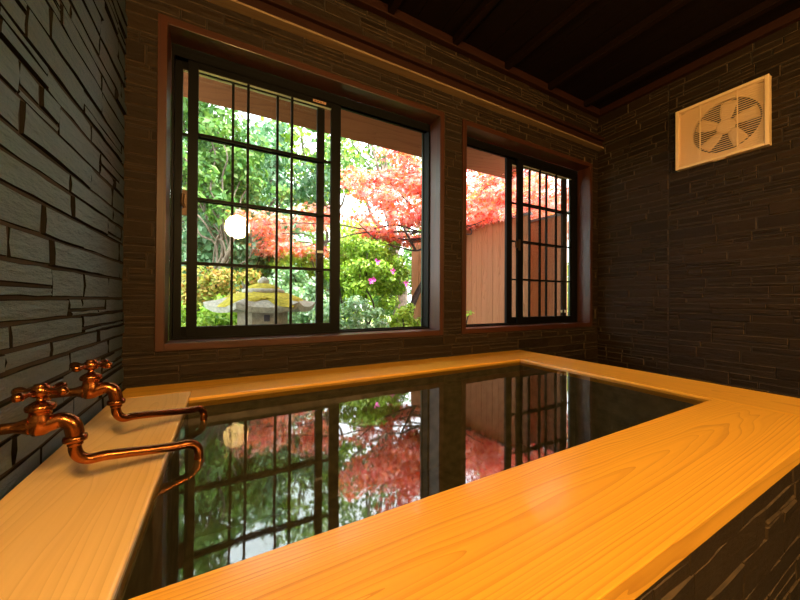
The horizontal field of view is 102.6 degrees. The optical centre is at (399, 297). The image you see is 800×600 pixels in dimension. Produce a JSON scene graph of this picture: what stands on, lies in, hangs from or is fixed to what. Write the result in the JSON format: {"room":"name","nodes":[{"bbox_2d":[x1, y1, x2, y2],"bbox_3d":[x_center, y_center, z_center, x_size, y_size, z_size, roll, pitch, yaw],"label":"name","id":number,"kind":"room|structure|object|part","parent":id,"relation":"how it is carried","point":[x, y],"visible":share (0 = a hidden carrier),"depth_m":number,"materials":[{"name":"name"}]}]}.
{"room":"spa","nodes":[
{"label":"spa","id":0,"kind":"room"},
{"bbox_2d":[0,0,127,499],"bbox_3d":[-0.480,-0.433,-0.116,0.163,2.861,3.850,1,0,-28],"label":"wall","id":1,"kind":"structure","parent":0,"point":[63,108],"depth_m":0.88,"materials":[{"name":"black stone"}]},
{"bbox_2d":[0,381,203,463],"bbox_3d":[-0.635,0.293,0.706,0.362,0.246,0.082,1,0,-44],"label":"faucet","id":2,"kind":"object","parent":1,"relation":"attached to","point":[41,419],"visible":1,"depth_m":0.64,"materials":[{"name":"orange metal"}]},
{"bbox_3d":[-0.740,0.184,0.632,0.043,0.018,0.018,0,0,-4],"label":"handle arm","id":3,"kind":"part","parent":2,"relation":"part of","materials":[{"name":"orange metal"}]},
{"bbox_3d":[-0.708,0.184,0.605,0.018,0.018,0.043,0,0,-4],"label":"handle arm","id":4,"kind":"part","parent":2,"relation":"part of","materials":[{"name":"orange metal"}]},
{"bbox_3d":[-0.710,0.183,0.634,0.032,0.028,0.032,1,0,-28],"label":"cross handle","id":5,"kind":"part","parent":2,"relation":"part of","materials":[{"name":"orange metal"}]},
{"bbox_3d":[-0.681,0.185,0.636,0.043,0.018,0.018,0,0,-4],"label":"handle arm","id":6,"kind":"part","parent":2,"relation":"part of","materials":[{"name":"orange metal"}]},
{"bbox_3d":[-0.713,0.185,0.663,0.018,0.018,0.043,0,0,-4],"label":"handle arm","id":7,"kind":"part","parent":2,"relation":"part of","materials":[{"name":"orange metal"}]},
{"bbox_3d":[-0.597,0.354,0.746,0.025,0.125,0.251,0,0,38],"label":"spout","id":8,"kind":"part","parent":2,"relation":"part of","materials":[{"name":"orange metal"}]},
{"bbox_2d":[46,359,206,421],"bbox_3d":[-0.748,0.289,0.928,0.100,0.256,0.392,0,0,35],"label":"faucet","id":9,"kind":"object","parent":1,"relation":"attached to","point":[91,387],"visible":0.92,"depth_m":0.84,"materials":[{"name":"orange metal"}]},
{"bbox_3d":[-0.833,0.175,0.832,0.043,0.018,0.018,0,0,-4],"label":"handle arm","id":10,"kind":"part","parent":9,"relation":"part of","materials":[{"name":"orange metal"}]},
{"bbox_3d":[-0.802,0.175,0.805,0.018,0.018,0.043,0,0,-4],"label":"handle arm","id":11,"kind":"part","parent":9,"relation":"part of","materials":[{"name":"orange metal"}]},
{"bbox_3d":[-0.804,0.174,0.835,0.032,0.028,0.032,1,0,-28],"label":"cross handle","id":12,"kind":"part","parent":9,"relation":"part of","materials":[{"name":"orange metal"}]},
{"bbox_3d":[-0.806,0.176,0.864,0.018,0.018,0.043,0,0,-4],"label":"handle arm","id":13,"kind":"part","parent":9,"relation":"part of","materials":[{"name":"orange metal"}]},
{"bbox_3d":[-0.775,0.176,0.837,0.043,0.018,0.018,0,0,-4],"label":"handle arm","id":14,"kind":"part","parent":9,"relation":"part of","materials":[{"name":"orange metal"}]},
{"bbox_3d":[-0.718,0.350,0.979,0.025,0.135,0.282,0,0,19],"label":"spout","id":15,"kind":"part","parent":9,"relation":"part of","materials":[{"name":"orange metal"}]},
{"bbox_2d":[121,0,598,391],"bbox_3d":[0.311,-0.413,2.373,3.922,2.861,0.203,1,0,-28],"label":"wall","id":16,"kind":"structure","parent":0,"point":[143,366],"depth_m":1.89,"materials":[{"name":"black"}]},
{"bbox_2d":[155,13,444,351],"bbox_3d":[-0.458,-0.530,1.964,1.634,1.572,0.213,1,0,-28],"label":"window","id":17,"kind":"structure","parent":16,"relation":"in","point":[172,202],"depth_m":1.80,"materials":[{"name":"brown wood"}]},
{"bbox_3d":[-0.830,-0.521,1.849,0.783,1.468,0.024,1,0,-28],"label":"sash","id":18,"kind":"part","parent":17,"relation":"part of","materials":[{"name":"black metal"}]},
{"bbox_3d":[-0.744,-0.520,1.855,0.816,1.468,0.024,1,0,-28],"label":"sash","id":19,"kind":"part","parent":17,"relation":"part of","materials":[{"name":"black metal"}]},
{"bbox_3d":[-0.450,0.238,1.937,1.562,0.036,0.163,1,0,-28],"label":"casing sill","id":20,"kind":"part","parent":17,"relation":"part of","materials":[{"name":"brown wood"}]},
{"bbox_2d":[206,0,603,150],"bbox_3d":[0.374,-1.465,2.273,3.622,0.012,0.064,1,0,-28],"label":"trim","id":21,"kind":"structure","parent":16,"relation":"attached to","point":[234,5],"depth_m":2.01,"materials":[{"name":"brown wood"}]},
{"bbox_2d":[237,0,604,146],"bbox_3d":[0.377,-1.513,2.269,3.622,0.085,0.075,1,0,-28],"label":"trim","id":22,"kind":"structure","parent":16,"relation":"attached to","point":[278,8],"depth_m":2.05,"materials":[{"name":"brown wood"}]},
{"bbox_2d":[345,0,601,117],"bbox_3d":[0.371,-1.814,2.284,3.622,0.060,0.045,1,0,-28],"label":"trim","id":23,"kind":"structure","parent":16,"relation":"attached to","point":[377,7],"depth_m":2.33,"materials":[{"name":"brown wood"}]},
{"bbox_2d":[461,119,592,333],"bbox_3d":[1.108,-0.516,2.810,1.594,1.572,0.213,1,0,-28],"label":"window","id":24,"kind":"structure","parent":16,"relation":"in","point":[580,183],"depth_m":2.93,"materials":[{"name":"brown wood"}]},
{"bbox_3d":[1.115,0.252,2.783,1.522,0.036,0.163,1,0,-28],"label":"casing sill","id":25,"kind":"part","parent":24,"relation":"part of","materials":[{"name":"brown wood"}]},
{"bbox_3d":[1.286,-0.502,2.992,0.830,1.468,0.024,1,0,-28],"label":"sash","id":26,"kind":"part","parent":24,"relation":"part of","materials":[{"name":"black metal"}]},
{"bbox_3d":[1.384,-0.502,3.005,0.815,1.468,0.024,1,0,-28],"label":"sash","id":27,"kind":"part","parent":24,"relation":"part of","materials":[{"name":"black metal"}]},
{"bbox_2d":[380,0,799,108],"bbox_3d":[1.214,-1.873,0.805,4.096,0.150,3.850,1,0,-28],"label":"ceiling","id":28,"kind":"structure","parent":0,"point":[598,53],"depth_m":2.20,"materials":[{"name":"brown wood"}]},
{"bbox_2d":[597,20,799,397],"bbox_3d":[2.825,-0.404,1.671,0.166,2.861,3.850,1,0,-28],"label":"wall","id":29,"kind":"structure","parent":0,"point":[698,276],"depth_m":2.44,"materials":[{"name":"black"}]},
{"bbox_2d":[600,8,799,115],"bbox_3d":[2.765,-1.805,1.618,0.045,0.060,3.405,1,0,-28],"label":"trim","id":30,"kind":"structure","parent":29,"relation":"attached to","point":[792,17],"depth_m":2.40,"materials":[{"name":"brown wood"}]},
{"bbox_2d":[675,74,771,171],"bbox_3d":[2.346,-1.250,2.356,0.053,0.476,0.505,1,0,-28],"label":"ventilation fan","id":31,"kind":"object","parent":29,"relation":"attached to","point":[733,106],"visible":1,"depth_m":2.32,"materials":[{"name":"beige plastic"}]},
{"bbox_3d":[2.326,-1.307,2.426,0.017,0.117,0.137,1,0,-28],"label":"blade","id":32,"kind":"part","parent":31,"relation":"part of","materials":[{"name":"brown plastic"}]},
{"bbox_3d":[2.335,-1.165,2.406,0.017,0.130,0.137,1,0,-28],"label":"blade","id":33,"kind":"part","parent":31,"relation":"part of","materials":[{"name":"brown plastic"}]},
{"bbox_3d":[2.385,-1.359,2.322,0.011,0.132,0.097,1,0,-38],"label":"blade","id":34,"kind":"part","parent":31,"relation":"part of","materials":[{"name":"brown plastic"}]},
{"bbox_3d":[2.368,-1.252,2.368,0.002,0.426,0.461,1,0,-28],"label":"plate","id":35,"kind":"part","parent":31,"relation":"part of","materials":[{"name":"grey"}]},
{"bbox_3d":[2.404,-1.157,2.280,0.017,0.145,0.110,1,0,-28],"label":"blade","id":36,"kind":"part","parent":31,"relation":"part of","materials":[{"name":"brown plastic"}]},
{"bbox_3d":[2.423,-1.283,2.245,0.017,0.089,0.138,1,0,-28],"label":"blade","id":37,"kind":"part","parent":31,"relation":"part of","materials":[{"name":"brown plastic"}]},
{"bbox_3d":[1.201,1.061,0.703,4.022,0.100,3.700,1,0,-28],"label":"floor","id":38,"kind":"structure","parent":0,"visible":0},
{"bbox_2d":[0,350,799,599],"bbox_3d":[0.382,0.709,1.078,2.492,0.601,2.138,1,0,-28],"label":"bathtub","id":39,"kind":"object","parent":38,"relation":"on","point":[701,501],"visible":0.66,"depth_m":0.62,"materials":[{"name":"orange"}]},
{"bbox_2d":[113,361,708,599],"bbox_3d":[0.220,0.420,1.305,1.903,0.001,0.993,1,0,-28],"label":"water","id":40,"kind":"object","parent":39,"relation":"in","point":[276,469],"visible":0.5,"depth_m":0.90,"materials":[{"name":"liquid"}]},
{"bbox_3d":[0.249,-2.038,0.056,6.460,0.100,4.250,1,0,-28],"label":"roof","id":41,"kind":"structure","parent":0,"visible":0},
{"bbox_2d":[171,54,515,178],"bbox_3d":[-1.095,-1.749,2.233,6.170,0.466,0.880,1,0,-28],"label":"eave","id":42,"kind":"object","parent":41,"relation":"attached to","point":[356,127],"visible":0.12,"depth_m":2.85},
{"label":"outside","id":43,"kind":"structure","parent":0,"visible":0},
{"bbox_2d":[300,310,390,327],"bbox_3d":[-4.525,1.068,14.659,34.000,0.060,26.000,1,0,-28],"label":"ground","id":44,"kind":"structure","parent":43,"point":[362,310],"depth_m":15.57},
{"bbox_2d":[183,317,212,325],"bbox_3d":[-1.652,0.597,2.449,0.669,0.902,0.562,1,0,-28],"label":"shrub","id":45,"kind":"object","parent":44,"relation":"on","point":[205,322],"visible":0.02,"depth_m":2.44,"materials":[{"name":"green plant"}]},
{"bbox_2d":[169,234,241,310],"bbox_3d":[-4.993,-0.969,8.160,3.277,4.160,2.667,1,0,-28],"label":"tree","id":46,"kind":"object","parent":44,"relation":"on","point":[238,290],"visible":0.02,"depth_m":8.01,"materials":[{"name":"green plant"}]},
{"bbox_2d":[181,293,236,325],"bbox_3d":[-1.881,0.503,3.248,1.358,1.110,0.776,1,0,-28],"label":"shrub","id":47,"kind":"object","parent":44,"relation":"on","point":[215,318],"visible":0.07,"depth_m":3.07,"materials":[{"name":"green plant"}]},
{"bbox_2d":[181,265,261,309],"bbox_3d":[-2.348,0.323,3.791,1.475,1.469,0.926,1,0,-28],"label":"shrub","id":48,"kind":"object","parent":44,"relation":"on","point":[218,284],"visible":0.39,"depth_m":3.64,"materials":[{"name":"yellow plant"}]},
{"bbox_2d":[169,97,274,264],"bbox_3d":[-3.173,-1.246,4.443,2.744,4.710,1.911,1,0,-28],"label":"evergreen tree","id":49,"kind":"object","parent":44,"relation":"on","point":[206,112],"visible":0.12,"depth_m":4.46,"materials":[{"name":"green plant"}]},
{"bbox_2d":[170,117,295,282],"bbox_3d":[-2.258,-0.607,4.296,1.576,3.370,1.074,1,0,-28],"label":"tree","id":50,"kind":"object","parent":44,"relation":"on","point":[208,171],"visible":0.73,"depth_m":4.10,"materials":[{"name":"green plant"}]},
{"bbox_2d":[182,206,289,290],"bbox_3d":[-2.468,-0.171,4.748,1.667,2.457,1.191,1,0,-28],"label":"shrub","id":51,"kind":"object","parent":44,"relation":"on","point":[204,246],"visible":0.3,"depth_m":4.53,"materials":[{"name":"green plant"}]},
{"bbox_2d":[203,277,314,324],"bbox_3d":[-1.201,0.425,2.813,0.910,1.227,0.850,1,0,-28],"label":"stone lantern","id":52,"kind":"object","parent":44,"relation":"on","point":[261,295],"visible":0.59,"depth_m":2.62,"materials":[{"name":"stone"}]},
{"bbox_2d":[182,118,342,288],"bbox_3d":[-2.822,-1.210,5.800,3.631,4.591,2.212,1,0,-28],"label":"evergreen tree","id":53,"kind":"object","parent":44,"relation":"on","point":[265,129],"visible":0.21,"depth_m":6.08,"materials":[{"name":"green plant"}]},
{"bbox_2d":[239,246,305,286],"bbox_3d":[-2.095,0.053,5.276,1.195,2.009,1.072,1,0,-28],"label":"shrub","id":54,"kind":"object","parent":44,"relation":"on","point":[272,258],"visible":0.17,"depth_m":4.87,"materials":[{"name":"green plant"}]},
{"bbox_2d":[233,197,327,312],"bbox_3d":[-3.807,-1.073,9.665,3.373,4.340,2.570,0,0,-3],"label":"tree","id":55,"kind":"object","parent":44,"relation":"on","point":[284,204],"visible":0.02,"depth_m":9.51,"materials":[{"name":"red plant"}]},
{"bbox_2d":[268,247,328,289],"bbox_3d":[-1.434,0.120,4.769,0.992,1.885,0.877,1,0,-28],"label":"shrub","id":56,"kind":"object","parent":44,"relation":"on","point":[300,262],"visible":0.27,"depth_m":4.56,"materials":[{"name":"green plant"}]},
{"bbox_2d":[267,265,346,322],"bbox_3d":[-1.252,0.320,4.279,0.929,1.488,1.131,0,0,35],"label":"shrub","id":57,"kind":"object","parent":44,"relation":"on","point":[307,292],"visible":0.38,"depth_m":4.03,"materials":[{"name":"green plant"}]},
{"bbox_2d":[243,117,371,290],"bbox_3d":[-2.166,-1.704,7.162,3.264,5.629,2.629,0,0,-14],"label":"forked tree","id":58,"kind":"object","parent":44,"relation":"on","point":[296,136],"visible":0.12,"depth_m":7.04,"materials":[{"name":"green plant"}]},
{"bbox_2d":[266,118,421,326],"bbox_3d":[-0.701,-1.635,6.534,3.134,5.522,2.938,0,0,5],"label":"tree","id":59,"kind":"object","parent":44,"relation":"on","point":[374,160],"visible":0.21,"depth_m":6.14,"materials":[{"name":"green plant"}]},
{"bbox_2d":[299,295,388,328],"bbox_3d":[-0.703,0.517,3.997,1.026,1.102,0.799,1,0,-28],"label":"shrub","id":60,"kind":"object","parent":44,"relation":"on","point":[350,324],"visible":0.26,"depth_m":3.90,"materials":[{"name":"green plant"}]},
{"bbox_2d":[305,215,385,324],"bbox_3d":[-1.496,-0.820,10.541,3.050,4.041,2.844,1,0,-28],"label":"tree","id":61,"kind":"object","parent":44,"relation":"on","point":[344,231],"visible":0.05,"depth_m":10.28,"materials":[{"name":"green plant"}]},
{"bbox_2d":[324,233,411,324],"bbox_3d":[-0.479,0.057,4.537,1.308,2.027,1.231,0,0,2],"label":"bush","id":62,"kind":"object","parent":44,"relation":"on","point":[383,272],"visible":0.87,"depth_m":4.25,"materials":[{"name":"green plant"}]},
{"bbox_2d":[367,255,411,323],"bbox_3d":[-0.226,0.031,7.027,1.907,2.109,1.207,1,0,-28],"label":"shrub","id":63,"kind":"object","parent":44,"relation":"on","point":[389,312],"visible":0.09,"depth_m":7.05,"materials":[{"name":"green plant"}]},
{"bbox_2d":[226,147,567,316],"bbox_3d":[0.518,-0.857,4.875,5.555,3.885,2.197,0,0,1],"label":"maple tree","id":64,"kind":"object","parent":44,"relation":"on","point":[409,183],"visible":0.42,"depth_m":4.39,"materials":[{"name":"red plant"}]},
{"bbox_2d":[377,303,420,327],"bbox_3d":[0.035,0.565,4.160,0.958,1.011,0.669,1,0,-28],"label":"shrub","id":65,"kind":"object","parent":44,"relation":"on","point":[404,318],"visible":0.36,"depth_m":4.12,"materials":[{"name":"green plant"}]},
{"bbox_2d":[397,225,420,288],"bbox_3d":[1.404,-0.754,11.033,3.518,3.822,2.384,1,0,-28],"label":"tree","id":66,"kind":"object","parent":44,"relation":"on","point":[406,254],"visible":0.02,"depth_m":10.43,"materials":[{"name":"green plant"}]},
{"bbox_2d":[466,311,473,323],"bbox_3d":[0.694,0.585,3.775,0.406,0.976,0.570,0,0,42],"label":"shrub","id":67,"kind":"object","parent":44,"relation":"on","point":[469,313],"visible":0.02,"depth_m":3.66,"materials":[{"name":"green plant"}]},
{"bbox_2d":[410,212,532,323],"bbox_3d":[0.914,-0.002,4.828,0.070,2.135,2.209,1,0,-41],"label":"fence","id":68,"kind":"object","parent":44,"relation":"on","point":[485,247],"visible":0.15,"depth_m":4.47,"materials":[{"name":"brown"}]},
{"bbox_2d":[467,172,560,217],"bbox_3d":[2.388,-0.886,6.965,2.674,4.005,2.482,1,0,-28],"label":"maple tree","id":69,"kind":"object","parent":44,"relation":"on","point":[477,172],"visible":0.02,"depth_m":6.34,"materials":[{"name":"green plant"}]},
{"bbox_2d":[530,211,567,315],"bbox_3d":[1.831,0.000,4.372,0.070,2.135,0.991,1,0,-31],"label":"fence","id":70,"kind":"object","parent":44,"relation":"on","point":[551,218],"visible":0.22,"depth_m":4.20,"materials":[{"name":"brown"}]},
{"bbox_2d":[567,263,567,315],"bbox_3d":[2.687,0.227,5.055,1.160,1.725,1.057,1,0,-28],"label":"shrub","id":71,"kind":"object","parent":44,"relation":"on","point":[567,263],"visible":0.02,"depth_m":4.75,"materials":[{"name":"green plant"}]}
]}

